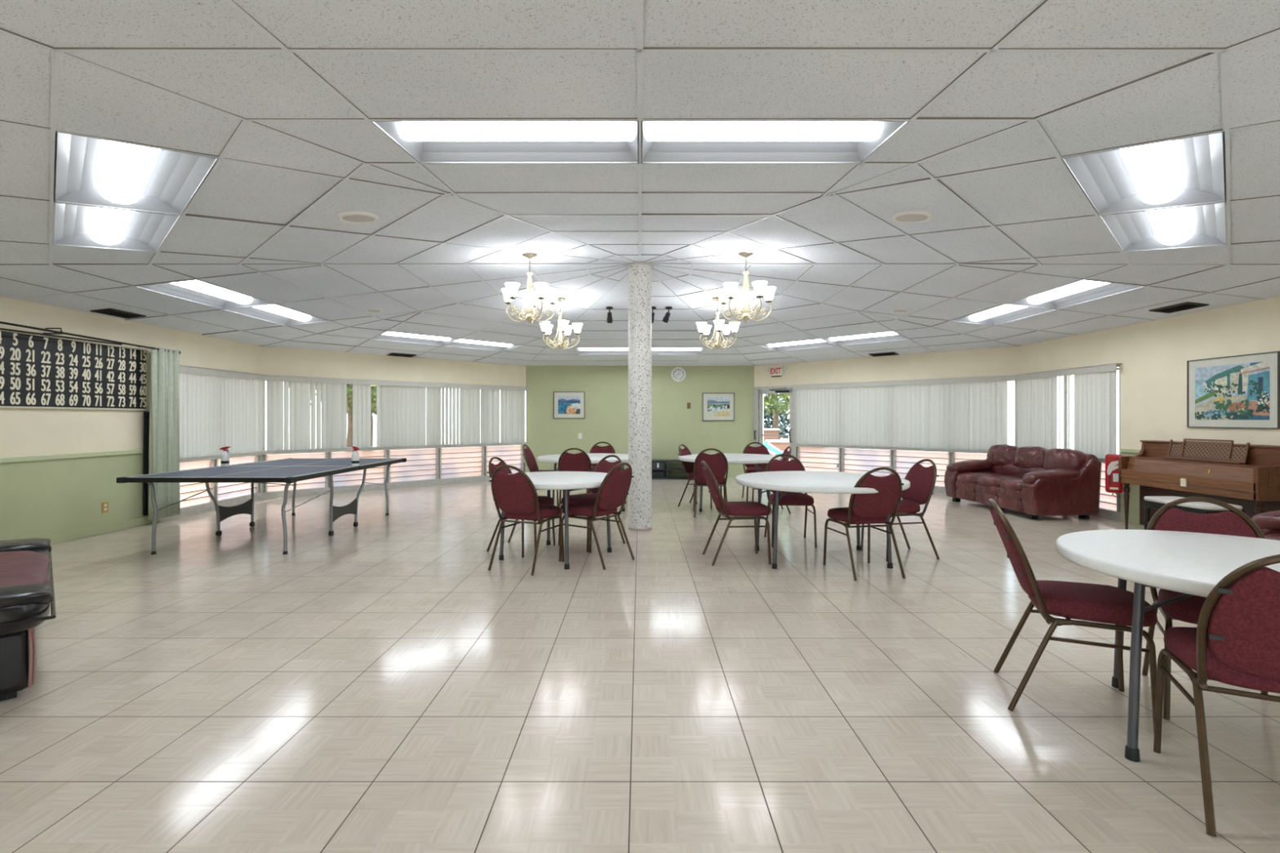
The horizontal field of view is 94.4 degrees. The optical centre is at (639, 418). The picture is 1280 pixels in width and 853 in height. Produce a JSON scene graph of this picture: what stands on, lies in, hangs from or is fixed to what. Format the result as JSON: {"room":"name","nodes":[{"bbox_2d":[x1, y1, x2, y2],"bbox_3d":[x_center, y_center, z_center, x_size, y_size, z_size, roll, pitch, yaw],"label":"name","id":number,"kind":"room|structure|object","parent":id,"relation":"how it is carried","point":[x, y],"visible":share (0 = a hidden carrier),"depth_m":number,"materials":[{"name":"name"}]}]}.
{"room":"games hall","nodes":[
{"label":"games hall","id":0,"kind":"room"},
{"bbox_2d":[0,296,261,540],"bbox_3d":[-6.105,0.041,6.890,0.180,2.493,5.053,0,0,0],"label":"wall","id":1,"kind":"structure","parent":0,"point":[46,497],"depth_m":6.35,"materials":[{"name":"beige paint"}]},
{"bbox_2d":[0,448,143,462],"bbox_3d":[-6.004,0.396,5.915,0.022,0.045,2.963,0,0,0],"label":"trim","id":2,"kind":"structure","parent":1,"relation":"attached to","point":[131,451],"depth_m":6.20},
{"bbox_2d":[0,329,147,410],"bbox_3d":[-5.999,-0.469,6.070,0.028,0.745,2.280,0,0,0],"label":"board","id":3,"kind":"object","parent":1,"relation":"attached to","point":[37,371],"visible":1,"depth_m":6.22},
{"bbox_2d":[0,321,181,354],"bbox_3d":[-5.927,-0.863,6.285,0.176,0.110,2.570,0,0,0],"label":"curtain rod","id":4,"kind":"object","parent":1,"relation":"attached to","point":[55,332],"visible":1,"depth_m":6.01,"materials":[{"name":"black metal"}]},
{"bbox_2d":[142,346,180,519],"bbox_3d":[-5.899,0.178,7.306,0.198,2.080,0.393,0,0,0],"label":"curtain","id":5,"kind":"object","parent":4,"relation":"hanging from","point":[162,422],"visible":0.89,"depth_m":7.25,"materials":[{"name":"green fabric"}]},
{"bbox_2d":[33,515,159,545],"bbox_3d":[-6.008,1.238,5.915,0.015,0.100,2.963,0,0,0],"label":"baseboard","id":6,"kind":"structure","parent":1,"relation":"attached to","point":[113,526],"depth_m":6.54,"materials":[{"name":"green paint"}]},
{"bbox_2d":[179,380,262,512],"bbox_3d":[-6.050,0.283,8.416,0.191,1.930,2.020,0,0,0],"label":"window","id":7,"kind":"structure","parent":1,"relation":"in","point":[223,492],"depth_m":8.39,"materials":[{"name":"glass"}]},
{"bbox_2d":[178,364,265,457],"bbox_3d":[-5.973,-0.084,8.383,0.083,1.210,1.994,0,0,0],"label":"vertical blind","id":8,"kind":"object","parent":7,"relation":"attached to","point":[218,408],"visible":0.75,"depth_m":8.37,"materials":[{"name":"plastic"}]},
{"bbox_2d":[261,346,525,499],"bbox_3d":[-4.317,0.041,11.242,5.123,2.493,0.180,0,0,-45],"label":"wall","id":9,"kind":"structure","parent":0,"point":[275,361],"depth_m":10.76,"materials":[{"name":"beige paint"}]},
{"bbox_2d":[260,380,526,496],"bbox_3d":[-4.278,0.283,11.203,5.003,1.930,0.192,0,0,-45],"label":"window","id":10,"kind":"structure","parent":9,"relation":"in","point":[444,463],"depth_m":11.13,"materials":[{"name":"glass"}]},
{"bbox_2d":[265,374,528,451],"bbox_3d":[-4.211,-0.084,11.162,4.947,1.210,0.083,0,0,-45],"label":"vertical blind","id":11,"kind":"object","parent":10,"relation":"attached to","point":[409,413],"visible":0.99,"depth_m":10.82,"materials":[{"name":"plastic"}]},
{"bbox_2d":[0,477,1279,852],"bbox_3d":[0.000,1.338,4.950,12.800,0.100,16.700,0,0,0],"label":"floor","id":12,"kind":"structure","parent":0,"point":[372,686],"depth_m":2.70,"materials":[{"name":"tile"}]},
{"bbox_2d":[0,537,56,701],"bbox_3d":[-3.646,0.850,2.966,1.018,0.876,1.876,0,0,-45],"label":"pool table","id":13,"kind":"object","parent":12,"relation":"on","point":[27,593],"visible":1,"depth_m":2.71,"materials":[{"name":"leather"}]},
{"bbox_2d":[0,548,50,635],"bbox_3d":[-3.598,0.883,3.019,1.844,0.150,0.843,0,0,45],"label":"seat cushion","id":14,"kind":"object","parent":13,"relation":"on","point":[21,614],"depth_m":2.65,"materials":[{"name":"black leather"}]},
{"bbox_2d":[116,457,406,554],"bbox_3d":[-3.995,0.914,6.765,1.614,0.747,2.670,0,0,0],"label":"table","id":15,"kind":"object","parent":12,"relation":"on","point":[288,471],"visible":1,"depth_m":6.39,"materials":[{"name":"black wood"}]},
{"bbox_2d":[219,446,230,466],"bbox_3d":[-4.740,0.431,6.770,0.101,0.223,0.082,0,0,37],"label":"spray bottle","id":16,"kind":"object","parent":15,"relation":"on","point":[224,461],"visible":1,"depth_m":6.75,"materials":[{"name":"white plastic"}]},
{"bbox_2d":[351,446,359,466],"bbox_3d":[-3.259,0.431,6.790,0.083,0.223,0.100,0,0,-21],"label":"spray bottle","id":17,"kind":"object","parent":15,"relation":"on","point":[355,455],"visible":1,"depth_m":6.76,"materials":[{"name":"white plastic"}]},
{"bbox_2d":[486,456,555,551],"bbox_3d":[-1.185,0.838,5.881,0.603,0.908,0.450,0,0,16],"label":"banquet chair","id":18,"kind":"object","parent":12,"relation":"on","point":[543,500],"visible":0.32,"depth_m":5.84,"materials":[{"name":"fabric"}]},
{"bbox_2d":[488,465,564,575],"bbox_3d":[-0.989,0.838,5.169,0.450,0.908,0.603,0,0,22],"label":"banquet chair","id":19,"kind":"object","parent":12,"relation":"on","point":[516,495],"visible":1,"depth_m":4.99,"materials":[{"name":"red fabric"}]},
{"bbox_2d":[522,444,558,506],"bbox_3d":[-1.442,0.838,8.843,0.603,0.908,0.450,0,0,5],"label":"banquet chair","id":20,"kind":"object","parent":12,"relation":"on","point":[530,459],"visible":0.41,"depth_m":8.80,"materials":[{"name":"fabric"}]},
{"bbox_2d":[489,471,611,569],"bbox_3d":[-0.780,0.918,5.562,1.220,0.740,1.220,0,0,27],"label":"round table","id":21,"kind":"object","parent":12,"relation":"on","point":[567,481],"visible":0.62,"depth_m":5.32,"materials":[{"name":"plastic"}]},
{"bbox_2d":[557,448,591,515],"bbox_3d":[-0.865,0.838,8.051,0.450,0.908,0.603,0,0,0],"label":"banquet chair","id":22,"kind":"object","parent":12,"relation":"on","point":[581,462],"visible":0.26,"depth_m":7.82,"materials":[{"name":"fabric"}]},
{"bbox_2d":[537,453,628,511],"bbox_3d":[-0.720,0.918,8.600,1.520,0.740,1.520,0,0,0],"label":"round table","id":23,"kind":"object","parent":12,"relation":"on","point":[595,458],"visible":0.48,"depth_m":8.24,"materials":[{"name":"plastic"}]},
{"bbox_2d":[558,454,625,551],"bbox_3d":[-0.482,0.838,6.069,0.450,0.908,0.603,0,0,42],"label":"banquet chair","id":24,"kind":"object","parent":12,"relation":"on","point":[603,465],"visible":0.34,"depth_m":6.06,"materials":[{"name":"fabric"}]},
{"bbox_2d":[558,462,634,569],"bbox_3d":[-0.381,0.838,5.368,0.603,0.908,0.450,0,0,35],"label":"banquet chair","id":25,"kind":"object","parent":12,"relation":"on","point":[613,491],"visible":0.98,"depth_m":5.23,"materials":[{"name":"fabric"}]},
{"bbox_2d":[586,441,615,493],"bbox_3d":[-0.620,0.838,9.572,0.450,0.908,0.603,0,0,0],"label":"banquet chair","id":26,"kind":"object","parent":12,"relation":"on","point":[595,449],"visible":0.19,"depth_m":9.79,"materials":[{"name":"fabric"}]},
{"bbox_2d":[628,262,651,530],"bbox_3d":[0.000,-0.257,6.925,0.274,3.090,0.274,0,0,0],"label":"column","id":27,"kind":"structure","parent":12,"relation":"on","point":[639,274],"depth_m":6.80,"materials":[{"name":"white stone"}]},
{"bbox_2d":[651,458,692,479],"bbox_3d":[0.660,1.085,12.690,1.360,0.405,0.400,0,0,0],"label":"shelf","id":28,"kind":"object","parent":12,"relation":"on","point":[666,477],"visible":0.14,"depth_m":12.49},
{"bbox_2d":[677,444,722,509],"bbox_3d":[0.878,0.838,8.736,0.603,0.908,0.450,0,0,28],"label":"banquet chair","id":29,"kind":"object","parent":12,"relation":"on","point":[688,467],"visible":0.49,"depth_m":8.69,"materials":[{"name":"fabric"}]},
{"bbox_2d":[693,448,728,517],"bbox_3d":[0.940,0.838,7.932,0.450,0.908,0.603,0,0,4],"label":"banquet chair","id":30,"kind":"object","parent":12,"relation":"on","point":[717,463],"visible":0.89,"depth_m":7.73,"materials":[{"name":"fabric"}]},
{"bbox_2d":[678,453,783,511],"bbox_3d":[1.320,0.918,8.570,1.520,0.740,1.520,0,0,0],"label":"round table","id":31,"kind":"object","parent":12,"relation":"on","point":[732,458],"visible":0.58,"depth_m":8.20,"materials":[{"name":"plastic"}]},
{"bbox_2d":[701,460,771,565],"bbox_3d":[0.862,0.838,5.421,0.603,0.908,0.450,0,0,-5],"label":"banquet chair","id":32,"kind":"object","parent":12,"relation":"on","point":[757,510],"visible":1,"depth_m":5.24,"materials":[{"name":"fabric"}]},
{"bbox_2d":[742,442,769,497],"bbox_3d":[1.870,0.838,9.372,0.450,0.908,0.603,0,0,2],"label":"banquet chair","id":33,"kind":"object","parent":12,"relation":"on","point":[751,468],"visible":0.38,"depth_m":9.58,"materials":[{"name":"fabric"}]},
{"bbox_2d":[746,446,791,514],"bbox_3d":[1.787,0.838,8.220,0.603,0.908,0.450,0,0,0],"label":"banquet chair","id":34,"kind":"object","parent":12,"relation":"on","point":[785,451],"visible":0.19,"depth_m":8.11,"materials":[{"name":"fabric"}]},
{"bbox_2d":[764,453,817,547],"bbox_3d":[1.556,0.838,6.181,0.450,0.908,0.603,0,0,4],"label":"banquet chair","id":35,"kind":"object","parent":12,"relation":"on","point":[789,498],"visible":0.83,"depth_m":6.15,"materials":[{"name":"fabric"}]},
{"bbox_2d":[735,471,910,568],"bbox_3d":[1.650,0.918,5.450,1.520,0.740,1.520,0,0,-1],"label":"round table","id":36,"kind":"object","parent":12,"relation":"on","point":[805,482],"visible":0.88,"depth_m":5.11,"materials":[{"name":"plastic"}]},
{"bbox_2d":[822,466,905,581],"bbox_3d":[1.876,0.838,4.978,0.450,0.908,0.603,0,0,-10],"label":"banquet chair","id":37,"kind":"object","parent":12,"relation":"on","point":[873,508],"visible":1,"depth_m":4.79,"materials":[{"name":"fabric"}]},
{"bbox_2d":[860,458,939,561],"bbox_3d":[2.457,0.838,5.596,0.603,0.908,0.450,0,0,-10],"label":"banquet chair","id":38,"kind":"object","parent":12,"relation":"on","point":[922,479],"visible":0.56,"depth_m":5.52,"materials":[{"name":"fabric"}]},
{"bbox_2d":[943,444,1102,519],"bbox_3d":[5.319,0.839,8.420,0.958,0.898,1.924,0,0,-4],"label":"leather sofa","id":39,"kind":"object","parent":12,"relation":"on","point":[1035,482],"visible":0.98,"depth_m":7.77,"materials":[{"name":"red leather"}]},
{"bbox_2d":[956,471,1003,483],"bbox_3d":[5.123,0.898,8.877,0.619,0.169,0.491,0,0,-5],"label":"seat cushion","id":40,"kind":"object","parent":39,"relation":"on","point":[962,477],"depth_m":8.80,"materials":[{"name":"red leather"}]},
{"bbox_2d":[977,475,1022,487],"bbox_3d":[5.159,0.898,8.406,0.618,0.172,0.487,0,0,-5],"label":"seat cushion","id":41,"kind":"object","parent":39,"relation":"on","point":[983,481],"depth_m":8.32,"materials":[{"name":"red leather"}]},
{"bbox_2d":[986,444,1017,466],"bbox_3d":[5.554,0.586,9.010,0.315,0.392,0.612,0,0,-5],"label":"cushion","id":42,"kind":"object","parent":39,"relation":"on","point":[1002,455],"depth_m":8.91,"materials":[{"name":"red leather"}]},
{"bbox_2d":[1000,478,1022,490],"bbox_3d":[5.198,0.898,7.936,0.620,0.170,0.488,0,0,-5],"label":"seat cushion","id":43,"kind":"object","parent":39,"relation":"on","point":[1006,484],"depth_m":7.87,"materials":[{"name":"red leather"}]},
{"bbox_2d":[1013,446,1048,468],"bbox_3d":[5.599,0.589,8.443,0.316,0.391,0.611,0,0,-5],"label":"cushion","id":44,"kind":"object","parent":39,"relation":"on","point":[1024,457],"depth_m":8.34,"materials":[{"name":"red leather"}]},
{"bbox_2d":[1042,448,1086,469],"bbox_3d":[5.643,0.589,7.872,0.316,0.390,0.612,0,0,-5],"label":"cushion","id":45,"kind":"object","parent":39,"relation":"on","point":[1055,458],"depth_m":7.74,"materials":[{"name":"red leather"}]},
{"bbox_2d":[988,498,1157,733],"bbox_3d":[1.946,0.838,2.716,0.603,0.908,0.450,0,0,24],"label":"banquet chair","id":46,"kind":"object","parent":12,"relation":"on","point":[1095,602],"visible":0.98,"depth_m":2.58,"materials":[{"name":"fabric"}]},
{"bbox_2d":[1055,529,1279,762],"bbox_3d":[2.380,0.918,2.330,1.220,0.740,1.220,0,0,35],"label":"round table","id":47,"kind":"object","parent":12,"relation":"on","point":[1191,564],"visible":0.82,"depth_m":2.31,"materials":[{"name":"plastic"}]},
{"bbox_2d":[1142,496,1244,529],"bbox_3d":[5.200,1.031,5.600,0.360,0.515,0.710,0,0,0],"label":"piano bench","id":48,"kind":"object","parent":12,"relation":"on","point":[1150,502],"visible":0.51,"depth_m":5.50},
{"bbox_2d":[1143,496,1242,510],"bbox_3d":[5.200,0.796,5.600,0.360,0.045,0.710,0,0,0],"label":"cushion","id":49,"kind":"object","parent":48,"relation":"on","point":[1154,500],"depth_m":5.47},
{"bbox_2d":[1118,438,1279,529],"bbox_3d":[5.769,0.751,6.110,0.449,1.075,1.584,0,0,0],"label":"piano","id":50,"kind":"object","parent":12,"relation":"on","point":[1247,476],"visible":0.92,"depth_m":5.96,"materials":[{"name":"brown wood"}]},
{"bbox_2d":[1142,497,1267,719],"bbox_3d":[2.584,0.838,2.657,0.450,0.908,0.603,0,0,33],"label":"banquet chair","id":51,"kind":"object","parent":12,"relation":"on","point":[1188,610],"visible":0.36,"depth_m":2.81,"materials":[{"name":"fabric"}]},
{"bbox_2d":[1153,554,1279,836],"bbox_3d":[2.067,0.838,1.955,0.450,0.908,0.603,0,0,27],"label":"banquet chair","id":52,"kind":"object","parent":12,"relation":"on","point":[1235,641],"visible":1,"depth_m":1.85,"materials":[{"name":"fabric"}]},
{"bbox_2d":[1251,510,1279,540],"bbox_3d":[4.560,0.839,3.741,0.858,0.898,1.504,0,0,40],"label":"leather sofa","id":53,"kind":"object","parent":12,"relation":"on","point":[1268,522],"visible":0.22,"depth_m":4.35,"materials":[{"name":"red leather"}]},
{"bbox_2d":[0,0,1279,365],"bbox_3d":[0.000,-1.478,4.880,12.070,0.669,16.160,0,0,0],"label":"ceiling","id":54,"kind":"structure","parent":0,"point":[93,100],"depth_m":3.13,"materials":[{"name":"tile"}]},
{"bbox_2d":[52,202,179,252],"bbox_3d":[-3.665,-1.348,4.122,1.210,0.154,0.602,0,0,45],"label":"ceiling light","id":55,"kind":"object","parent":54,"relation":"attached to","point":[74,225],"visible":0.77,"depth_m":4.21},
{"bbox_2d":[90,308,146,319],"bbox_3d":[-5.800,-1.167,6.600,0.220,0.036,0.460,0,0,0],"label":"ceiling vent","id":56,"kind":"object","parent":54,"relation":"in","point":[111,312],"visible":1,"depth_m":6.58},
{"bbox_2d":[53,131,219,215],"bbox_3d":[-2.803,-1.348,3.260,1.210,0.154,0.602,0,0,45],"label":"ceiling light","id":57,"kind":"object","parent":54,"relation":"attached to","point":[92,171],"visible":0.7,"depth_m":3.29,"materials":[{"name":"plastic"}]},
{"bbox_2d":[136,280,273,309],"bbox_3d":[-4.573,-1.348,6.315,0.602,0.154,1.210,0,0,0],"label":"ceiling light","id":58,"kind":"object","parent":54,"relation":"attached to","point":[195,291],"visible":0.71,"depth_m":6.37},
{"bbox_2d":[224,304,328,325],"bbox_3d":[-4.573,-1.348,7.535,0.602,0.154,1.210,0,0,0],"label":"ceiling light","id":59,"kind":"object","parent":54,"relation":"attached to","point":[274,313],"visible":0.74,"depth_m":7.64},
{"bbox_2d":[337,211,378,224],"bbox_3d":[-2.020,-1.438,4.250,0.269,0.050,0.269,0,0,40],"label":"ceiling speaker","id":60,"kind":"object","parent":54,"relation":"attached to","point":[351,217],"visible":1,"depth_m":4.22,"materials":[{"name":"white plastic"}]},
{"bbox_2d":[342,214,374,222],"bbox_3d":[-2.020,-1.436,4.250,0.213,0.009,0.213,0,6,45],"label":"grille","id":61,"kind":"object","parent":60,"relation":"attached to","point":[345,218],"depth_m":4.24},
{"bbox_2d":[372,331,458,346],"bbox_3d":[-3.665,-1.348,9.727,0.602,0.154,1.210,0,0,45],"label":"ceiling light","id":62,"kind":"object","parent":54,"relation":"attached to","point":[388,335],"visible":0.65,"depth_m":9.84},
{"bbox_2d":[444,338,519,351],"bbox_3d":[-2.803,-1.348,10.590,0.602,0.154,1.210,0,0,45],"label":"ceiling light","id":63,"kind":"object","parent":54,"relation":"attached to","point":[460,343],"visible":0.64,"depth_m":10.71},
{"bbox_2d":[370,120,639,164],"bbox_3d":[-0.610,-1.415,2.962,1.210,0.154,0.602,0,0,0],"label":"ceiling light","id":64,"kind":"object","parent":54,"relation":"attached to","point":[442,142],"visible":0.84,"depth_m":2.98,"materials":[{"name":"plastic"}]},
{"bbox_2d":[501,253,559,324],"bbox_3d":[-1.089,-1.317,5.968,0.571,0.715,0.593,0,0,-20],"label":"chandelier","id":65,"kind":"object","parent":54,"relation":"hanging from","point":[510,291],"visible":1,"depth_m":5.94,"materials":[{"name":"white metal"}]},
{"bbox_2d":[539,297,582,350],"bbox_3d":[-1.068,-1.302,8.100,0.571,0.715,0.593,0,0,0],"label":"chandelier","id":66,"kind":"object","parent":54,"relation":"hanging from","point":[546,327],"visible":0.98,"depth_m":8.07,"materials":[{"name":"glass"}]},
{"bbox_2d":[576,347,628,355],"bbox_3d":[-0.610,-1.348,11.498,1.210,0.154,0.602,0,0,0],"label":"ceiling light","id":67,"kind":"object","parent":54,"relation":"attached to","point":[581,351],"visible":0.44,"depth_m":11.72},
{"bbox_2d":[0,0,1279,365],"bbox_3d":[0.000,-1.478,6.925,12.078,0.672,12.078,0,0,0],"label":"ceiling grid","id":68,"kind":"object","parent":54,"relation":"attached to","point":[640,50],"depth_m":3.35,"materials":[{"name":"metal"}]},
{"bbox_2d":[651,347,704,355],"bbox_3d":[0.610,-1.348,11.498,1.210,0.154,0.602,0,0,0],"label":"ceiling light","id":69,"kind":"object","parent":54,"relation":"attached to","point":[655,351],"visible":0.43,"depth_m":11.72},
{"bbox_2d":[696,297,739,349],"bbox_3d":[1.081,-1.304,8.092,0.571,0.715,0.593,0,0,20],"label":"chandelier","id":70,"kind":"object","parent":54,"relation":"hanging from","point":[703,328],"visible":0.97,"depth_m":8.05,"materials":[{"name":"glass"}]},
{"bbox_2d":[716,252,776,323],"bbox_3d":[1.082,-1.318,5.932,0.571,0.715,0.593,0,0,-6],"label":"chandelier","id":71,"kind":"object","parent":54,"relation":"hanging from","point":[760,288],"visible":1,"depth_m":5.90,"materials":[{"name":"glass"}]},
{"bbox_2d":[640,120,909,164],"bbox_3d":[0.610,-1.415,2.962,1.210,0.154,0.602,0,0,0],"label":"ceiling light","id":72,"kind":"object","parent":54,"relation":"attached to","point":[664,142],"visible":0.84,"depth_m":2.98,"materials":[{"name":"plastic"}]},
{"bbox_2d":[760,338,835,351],"bbox_3d":[2.803,-1.348,10.590,1.210,0.154,0.602,0,0,45],"label":"ceiling light","id":73,"kind":"object","parent":54,"relation":"attached to","point":[818,343],"visible":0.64,"depth_m":10.71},
{"bbox_2d":[821,331,907,346],"bbox_3d":[3.665,-1.348,9.727,1.210,0.154,0.602,0,0,45],"label":"ceiling light","id":74,"kind":"object","parent":54,"relation":"attached to","point":[891,335],"visible":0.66,"depth_m":9.84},
{"bbox_2d":[891,210,933,223],"bbox_3d":[1.950,-1.444,4.250,0.269,0.050,0.269,0,0,40],"label":"ceiling speaker","id":75,"kind":"object","parent":54,"relation":"attached to","point":[909,216],"visible":1,"depth_m":4.22},
{"bbox_2d":[895,213,928,221],"bbox_3d":[1.950,-1.442,4.250,0.213,0.009,0.213,0,6,-45],"label":"grille","id":76,"kind":"object","parent":75,"relation":"attached to","point":[899,217],"depth_m":4.24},
{"bbox_2d":[951,304,1055,325],"bbox_3d":[4.573,-1.348,7.535,0.602,0.154,1.210,0,0,0],"label":"ceiling light","id":77,"kind":"object","parent":54,"relation":"attached to","point":[1005,313],"visible":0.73,"depth_m":7.63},
{"bbox_2d":[1006,280,1144,309],"bbox_3d":[4.573,-1.348,6.315,0.602,0.154,1.210,0,0,0],"label":"ceiling light","id":78,"kind":"object","parent":54,"relation":"attached to","point":[1084,291],"visible":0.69,"depth_m":6.38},
{"bbox_2d":[1060,132,1226,215],"bbox_3d":[2.803,-1.348,3.260,0.602,0.154,1.210,0,0,45],"label":"ceiling light","id":79,"kind":"object","parent":54,"relation":"attached to","point":[1187,171],"visible":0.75,"depth_m":3.29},
{"bbox_2d":[1100,202,1227,252],"bbox_3d":[3.665,-1.348,4.122,0.602,0.154,1.210,0,0,45],"label":"ceiling light","id":80,"kind":"object","parent":54,"relation":"attached to","point":[1203,225],"visible":0.71,"depth_m":4.21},
{"bbox_2d":[1149,302,1208,313],"bbox_3d":[5.720,-1.175,6.300,0.220,0.036,0.460,0,0,0],"label":"ceiling vent","id":81,"kind":"object","parent":54,"relation":"in","point":[1188,305],"visible":1,"depth_m":6.28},
{"bbox_2d":[525,365,754,473],"bbox_3d":[0.000,0.041,13.030,4.983,2.493,0.180,0,0,0],"label":"wall","id":82,"kind":"structure","parent":0,"point":[605,388],"depth_m":12.94,"materials":[{"name":"green paint"}]},
{"bbox_2d":[553,391,584,418],"bbox_3d":[-1.546,-0.292,12.927,0.682,0.585,0.025,0,0,0],"label":"framed picture","id":83,"kind":"object","parent":82,"relation":"attached to","point":[566,405],"visible":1,"depth_m":12.93,"materials":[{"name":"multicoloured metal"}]},
{"bbox_2d":[558,395,580,413],"bbox_3d":[-1.546,-0.292,12.925,0.484,0.387,0.001,0,0,0],"label":"print","id":84,"kind":"object","parent":83,"relation":"attached to","point":[566,404],"depth_m":12.93},
{"bbox_2d":[671,367,685,382],"bbox_3d":[0.839,-0.961,12.921,0.316,0.316,0.038,0,0,0],"label":"wall clock","id":85,"kind":"object","parent":82,"relation":"attached to","point":[678,374],"visible":1,"depth_m":12.93,"materials":[{"name":"white plastic"}]},
{"bbox_2d":[702,392,734,421],"bbox_3d":[1.712,-0.253,12.927,0.697,0.611,0.025,0,0,0],"label":"framed picture","id":86,"kind":"object","parent":82,"relation":"attached to","point":[717,406],"visible":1,"depth_m":12.93,"materials":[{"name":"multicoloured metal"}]},
{"bbox_2d":[706,397,729,416],"bbox_3d":[1.712,-0.253,12.925,0.489,0.403,0.001,0,0,0],"label":"print","id":87,"kind":"object","parent":86,"relation":"attached to","point":[716,406],"depth_m":12.93},
{"bbox_2d":[754,346,1018,493],"bbox_3d":[4.317,0.041,11.242,5.123,2.493,0.180,0,0,45],"label":"wall","id":88,"kind":"structure","parent":0,"point":[1004,361],"depth_m":10.72,"materials":[{"name":"beige paint"}]},
{"bbox_2d":[754,385,797,460],"bbox_3d":[2.856,0.303,12.577,0.238,1.970,1.030,0,0,-45],"label":"door","id":89,"kind":"structure","parent":88,"relation":"in","point":[759,392],"depth_m":12.73,"materials":[{"name":"paint"}]},
{"bbox_2d":[764,366,786,377],"bbox_3d":[2.877,-0.987,12.515,0.524,0.210,0.062,0,0,45],"label":"exit sign","id":90,"kind":"object","parent":88,"relation":"attached to","point":[775,371],"visible":1,"depth_m":12.49,"materials":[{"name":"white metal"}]},
{"bbox_2d":[794,380,1017,490],"bbox_3d":[4.631,0.283,10.849,0.192,1.930,4.003,0,0,-45],"label":"window","id":91,"kind":"structure","parent":88,"relation":"in","point":[814,457],"depth_m":10.99,"materials":[{"name":"glass"}]},
{"bbox_2d":[792,374,1014,450],"bbox_3d":[4.565,-0.084,10.808,3.947,1.210,0.085,0,0,45],"label":"vertical blind","id":92,"kind":"object","parent":91,"relation":"attached to","point":[961,413],"visible":0.98,"depth_m":10.58,"materials":[{"name":"fabric"}]},
{"bbox_2d":[1018,296,1279,521],"bbox_3d":[6.105,0.041,6.890,0.180,2.493,5.053,0,0,0],"label":"wall","id":93,"kind":"structure","parent":0,"point":[1153,355],"depth_m":6.81,"materials":[{"name":"beige paint"}]},
{"bbox_2d":[1064,364,1120,517],"bbox_3d":[6.050,0.283,8.416,0.191,1.930,2.020,0,0,0],"label":"window","id":94,"kind":"structure","parent":93,"relation":"in","point":[1109,503],"depth_m":7.75,"materials":[{"name":"glass"}]},
{"bbox_2d":[1014,363,1122,458],"bbox_3d":[5.973,-0.084,8.383,0.083,1.210,1.994,0,0,0],"label":"vertical blind","id":95,"kind":"object","parent":94,"relation":"attached to","point":[1095,386],"visible":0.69,"depth_m":8.09,"materials":[{"name":"fabric"}]},
{"bbox_2d":[1105,453,1123,493],"bbox_3d":[5.861,0.673,7.249,0.293,0.470,0.159,0,0,1],"label":"extinguisher cover","id":96,"kind":"object","parent":93,"relation":"attached to","point":[1112,484],"visible":0.81,"depth_m":7.22,"materials":[{"name":"red plastic"}]},
{"bbox_2d":[1106,460,1118,475],"bbox_3d":[5.766,0.598,7.211,0.130,0.180,0.001,0,0,38],"label":"print","id":97,"kind":"object","parent":96,"relation":"attached to","point":[1111,467],"depth_m":7.22},
{"bbox_2d":[1120,513,1144,526],"bbox_3d":[6.008,1.238,5.915,0.015,0.100,2.963,0,0,0],"label":"baseboard","id":98,"kind":"structure","parent":93,"relation":"attached to","point":[1134,520],"depth_m":7.22,"materials":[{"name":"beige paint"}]},
{"bbox_2d":[1186,351,1279,428],"bbox_3d":[6.002,-0.267,6.025,0.025,0.730,0.930,0,0,0],"label":"framed picture","id":99,"kind":"object","parent":93,"relation":"attached to","point":[1239,391],"visible":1,"depth_m":5.98,"materials":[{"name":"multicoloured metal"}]},
{"bbox_2d":[1195,360,1270,419],"bbox_3d":[5.999,-0.267,6.025,0.004,0.560,0.760,0,0,0],"label":"print","id":100,"kind":"object","parent":99,"relation":"attached to","point":[1237,389],"depth_m":5.99},
{"label":"outside","id":101,"kind":"structure","parent":0,"visible":0},
{"bbox_2d":[183,434,1119,462],"bbox_3d":[0.000,1.338,15.000,80.000,0.001,70.000,0,0,0],"label":"paving","id":102,"kind":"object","parent":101,"point":[1011,437],"depth_m":34.94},
{"bbox_2d":[310,382,376,452],"bbox_3d":[-6.182,-0.412,12.660,2.760,3.512,2.766,0,0,0],"label":"tree","id":103,"kind":"object","parent":102,"relation":"on","point":[349,387],"visible":0.07,"depth_m":12.61,"materials":[{"name":"green plant"}]},
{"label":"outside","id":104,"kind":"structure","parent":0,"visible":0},
{"bbox_2d":[825,447,979,453],"bbox_3d":[8.500,1.325,24.250,15.000,0.015,19.500,0,0,0],"label":"pool deck","id":105,"kind":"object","parent":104,"point":[825,447],"depth_m":24.04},
{"bbox_2d":[764,428,780,441],"bbox_3d":[4.550,0.843,21.400,0.860,0.950,0.660,0,0,0],"label":"planter box","id":106,"kind":"object","parent":105,"relation":"on","point":[766,431],"visible":0.28,"depth_m":21.10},
{"bbox_2d":[764,393,790,428],"bbox_3d":[5.380,-0.767,23.495,3.475,4.222,3.476,0,0,0],"label":"tree","id":107,"kind":"object","parent":105,"relation":"on","point":[770,399],"visible":0.17,"depth_m":23.00,"materials":[{"name":"green plant"}]},
{"bbox_2d":[764,400,790,439],"bbox_3d":[6.984,0.283,27.011,10.224,2.405,1.336,0,0,0],"label":"hedge","id":108,"kind":"object","parent":105,"relation":"on","point":[768,424],"visible":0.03,"depth_m":26.88,"materials":[{"name":"green plant"}]},
{"bbox_2d":[765,440,790,455],"bbox_3d":[4.750,1.018,19.600,1.060,0.600,0.660,0,0,0],"label":"planter box","id":109,"kind":"object","parent":105,"relation":"on","point":[781,445],"visible":0.28,"depth_m":19.30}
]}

